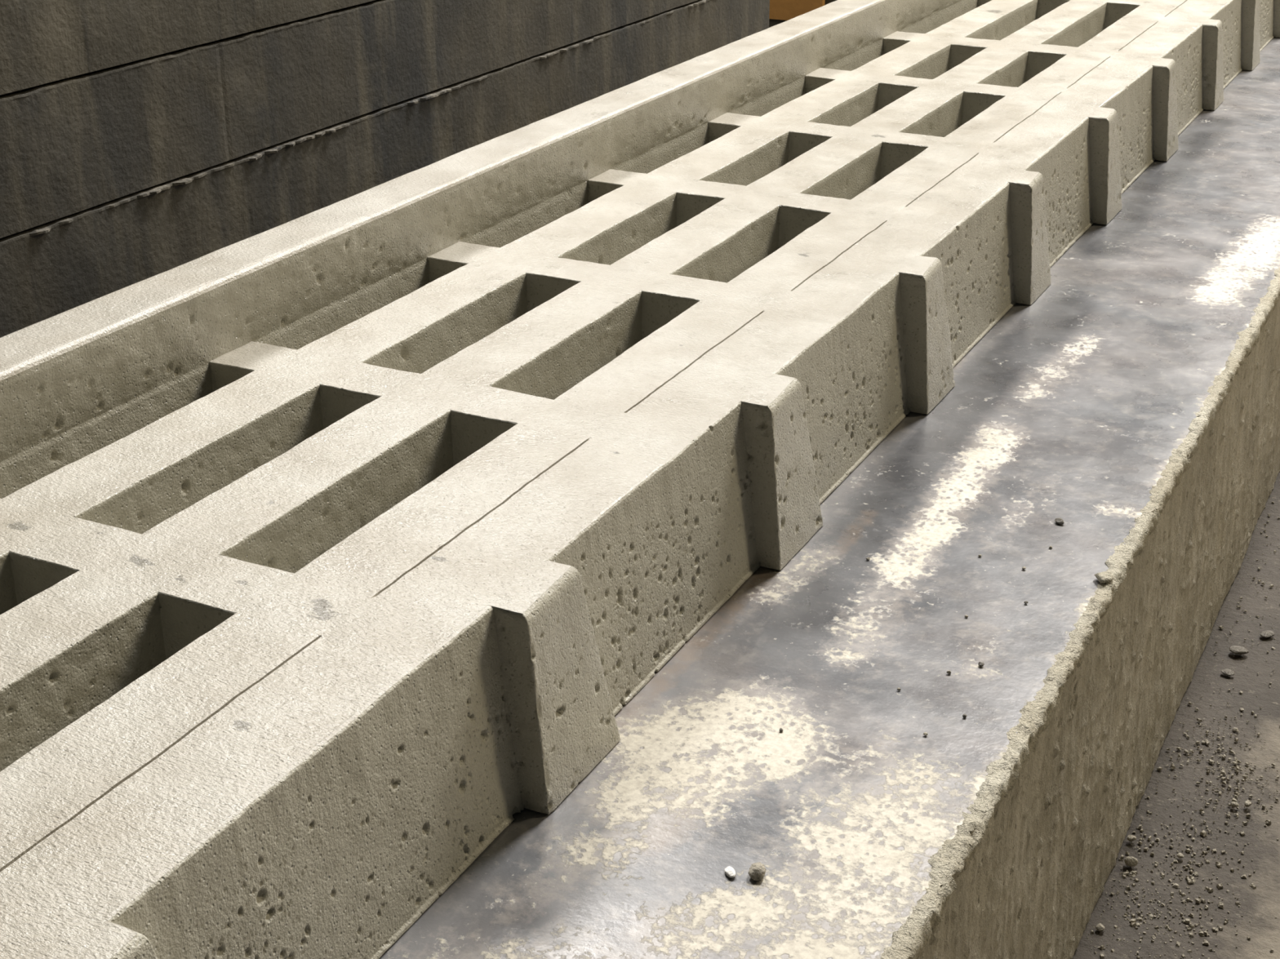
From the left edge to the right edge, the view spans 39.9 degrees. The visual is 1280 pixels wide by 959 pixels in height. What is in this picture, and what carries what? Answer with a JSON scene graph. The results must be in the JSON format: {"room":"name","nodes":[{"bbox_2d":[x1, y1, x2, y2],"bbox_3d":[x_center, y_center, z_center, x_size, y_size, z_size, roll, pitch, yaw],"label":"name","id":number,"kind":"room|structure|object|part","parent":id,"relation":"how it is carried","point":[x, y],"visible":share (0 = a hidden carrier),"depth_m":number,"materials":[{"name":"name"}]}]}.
{"room":"precast concrete yard","nodes":[
{"label":"precast concrete yard","id":0,"kind":"room"},
{"bbox_2d":[0,0,769,337],"bbox_3d":[-1.053,-0.657,2.809,0.441,1.658,5.555,12,27,24],"label":"wall","id":1,"kind":"structure","parent":0,"point":[140,140],"depth_m":3.10,"materials":[{"name":"grey concrete"}]},
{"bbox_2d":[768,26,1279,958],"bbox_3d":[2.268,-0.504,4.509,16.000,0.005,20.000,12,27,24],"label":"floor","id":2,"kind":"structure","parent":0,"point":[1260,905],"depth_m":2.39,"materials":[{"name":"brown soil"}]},
{"bbox_2d":[768,0,836,26],"bbox_3d":[0.649,-2.886,7.892,1.450,1.556,0.800,12,27,24],"label":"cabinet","id":3,"kind":"object","parent":2,"relation":"on","point":[780,11],"visible":0.02,"depth_m":7.76,"materials":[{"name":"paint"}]},
{"bbox_3d":[1.143,-2.790,7.681,0.360,1.556,0.770,12,27,24],"label":"frame","id":4,"kind":"part","parent":3,"relation":"part of","materials":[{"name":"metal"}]},
{"bbox_2d":[917,295,1279,958],"bbox_3d":[0.969,-0.634,4.247,1.404,0.444,8.500,12,27,24],"label":"ledge side face","id":5,"kind":"object","parent":2,"relation":"on","point":[1031,887],"visible":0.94,"depth_m":2.17,"materials":[{"name":"concrete"}]},
{"bbox_2d":[256,37,1279,958],"bbox_3d":[0.949,-0.835,4.137,1.344,0.012,8.350,12,27,24],"label":"ledge top surface","id":6,"kind":"object","parent":5,"relation":"on","point":[1077,402],"visible":0.23,"depth_m":1.89,"materials":[{"name":"grey concrete"}]},
{"bbox_2d":[0,0,1279,958],"bbox_3d":[1.130,-1.159,4.486,0.753,0.293,8.980,12,27,24],"label":"concrete grating","id":7,"kind":"object","parent":6,"relation":"on","point":[401,490],"visible":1,"depth_m":1.93,"materials":[{"name":"concrete"}]},
{"bbox_3d":[0.836,-1.312,4.581,0.093,0.094,8.980,12,27,24],"label":"rail","id":8,"kind":"part","parent":7,"relation":"part of","materials":[{"name":"concrete"}]},
{"bbox_2d":[724,866,735,878],"bbox_3d":[0.077,0.336,1.512,0.010,0.004,0.016,-4,25,-9],"label":"chip","id":9,"kind":"object","parent":6,"relation":"on","point":[730,872],"visible":1,"depth_m":1.51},
{"bbox_2d":[748,862,765,880],"bbox_3d":[0.100,0.335,1.509,0.015,0.010,0.020,2,24,4],"label":"crumb","id":10,"kind":"object","parent":6,"relation":"on","point":[757,872],"visible":1,"depth_m":1.50,"materials":[{"name":"beige concrete"}]},
{"bbox_2d":[977,662,984,666],"bbox_3d":[0.355,0.192,1.834,0.006,0.005,0.006,-3,24,-7],"label":"crumb","id":11,"kind":"object","parent":6,"relation":"on","point":[980,664],"visible":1,"depth_m":1.83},
{"bbox_2d":[1054,517,1063,524],"bbox_3d":[0.510,0.050,2.146,0.010,0.006,0.013,-4,25,-9],"label":"crumb","id":12,"kind":"object","parent":6,"relation":"on","point":[1059,520],"visible":1,"depth_m":2.14,"materials":[{"name":"grey concrete"}]},
{"bbox_2d":[880,267,1279,958],"bbox_3d":[1.562,-0.706,3.887,0.036,0.056,8.500,12,27,24],"label":"ledge edge","id":13,"kind":"object","parent":5,"relation":"on","point":[955,856],"visible":0.99,"depth_m":1.79,"materials":[{"name":"beige concrete"}]},
{"bbox_2d":[1093,570,1113,582],"bbox_3d":[0.528,0.111,2.005,0.020,0.008,0.024,-3,24,-7],"label":"crumb","id":14,"kind":"object","parent":13,"relation":"on","point":[1104,576],"visible":1,"depth_m":2.00,"materials":[{"name":"beige concrete"}]},
{"bbox_2d":[1095,923,1104,932],"bbox_3d":[0.561,0.547,2.152,0.010,0.008,0.011,11,26,22],"label":"pebble","id":15,"kind":"object","parent":2,"relation":"on","point":[1100,927],"visible":1,"depth_m":2.15,"materials":[{"name":"stone"}]},
{"bbox_2d":[1124,856,1137,866],"bbox_3d":[0.631,0.491,2.270,0.016,0.014,0.016,-5,25,-12],"label":"pebble","id":16,"kind":"object","parent":2,"relation":"on","point":[1129,861],"visible":1,"depth_m":2.26,"materials":[{"name":"stone"}]},
{"bbox_2d":[1127,835,1136,841],"bbox_3d":[0.646,0.472,2.319,0.012,0.008,0.012,4,25,8],"label":"pebble","id":17,"kind":"object","parent":2,"relation":"on","point":[1130,837],"visible":1,"depth_m":2.31,"materials":[{"name":"stone"}]},
{"bbox_2d":[1176,853,1183,858],"bbox_3d":[0.700,0.488,2.286,0.009,0.007,0.009,1,24,2],"label":"pebble","id":18,"kind":"object","parent":2,"relation":"on","point":[1180,855],"visible":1,"depth_m":2.28,"materials":[{"name":"stone"}]},
{"bbox_2d":[1087,484,1279,958],"bbox_3d":[1.353,0.106,3.140,0.479,0.005,3.504,12,27,24],"label":"gravel","id":19,"kind":"object","parent":2,"relation":"on","point":[1203,833],"visible":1,"depth_m":2.31,"materials":[{"name":"brown gravel"}]},
{"bbox_2d":[1221,668,1235,675],"bbox_3d":[0.903,0.296,2.712,0.015,0.006,0.022,-17,30,-34],"label":"clod","id":20,"kind":"object","parent":2,"relation":"on","point":[1228,672],"visible":1,"depth_m":2.71,"materials":[{"name":"grey stone"}]},
{"bbox_2d":[1231,801,1239,807],"bbox_3d":[0.805,0.441,2.390,0.010,0.008,0.009,14,28,28],"label":"pebble","id":21,"kind":"object","parent":2,"relation":"on","point":[1233,804],"visible":1,"depth_m":2.39,"materials":[{"name":"stone"}]},
{"bbox_2d":[1229,645,1248,654],"bbox_3d":[0.939,0.268,2.771,0.026,0.010,0.028,-20,31,-37],"label":"clod","id":22,"kind":"object","parent":2,"relation":"on","point":[1237,650],"visible":1,"depth_m":2.77,"materials":[{"name":"grey stone"}]},
{"bbox_2d":[1244,800,1252,807],"bbox_3d":[0.823,0.440,2.392,0.011,0.007,0.010,-5,25,-12],"label":"pebble","id":23,"kind":"object","parent":2,"relation":"on","point":[1247,803],"visible":1,"depth_m":2.39,"materials":[{"name":"stone"}]},
{"bbox_2d":[1259,630,1274,638],"bbox_3d":[1.002,0.247,2.819,0.025,0.008,0.017,-7,25,-16],"label":"clod","id":24,"kind":"object","parent":2,"relation":"on","point":[1268,633],"visible":1,"depth_m":2.81,"materials":[{"name":"grey stone"}]}
]}

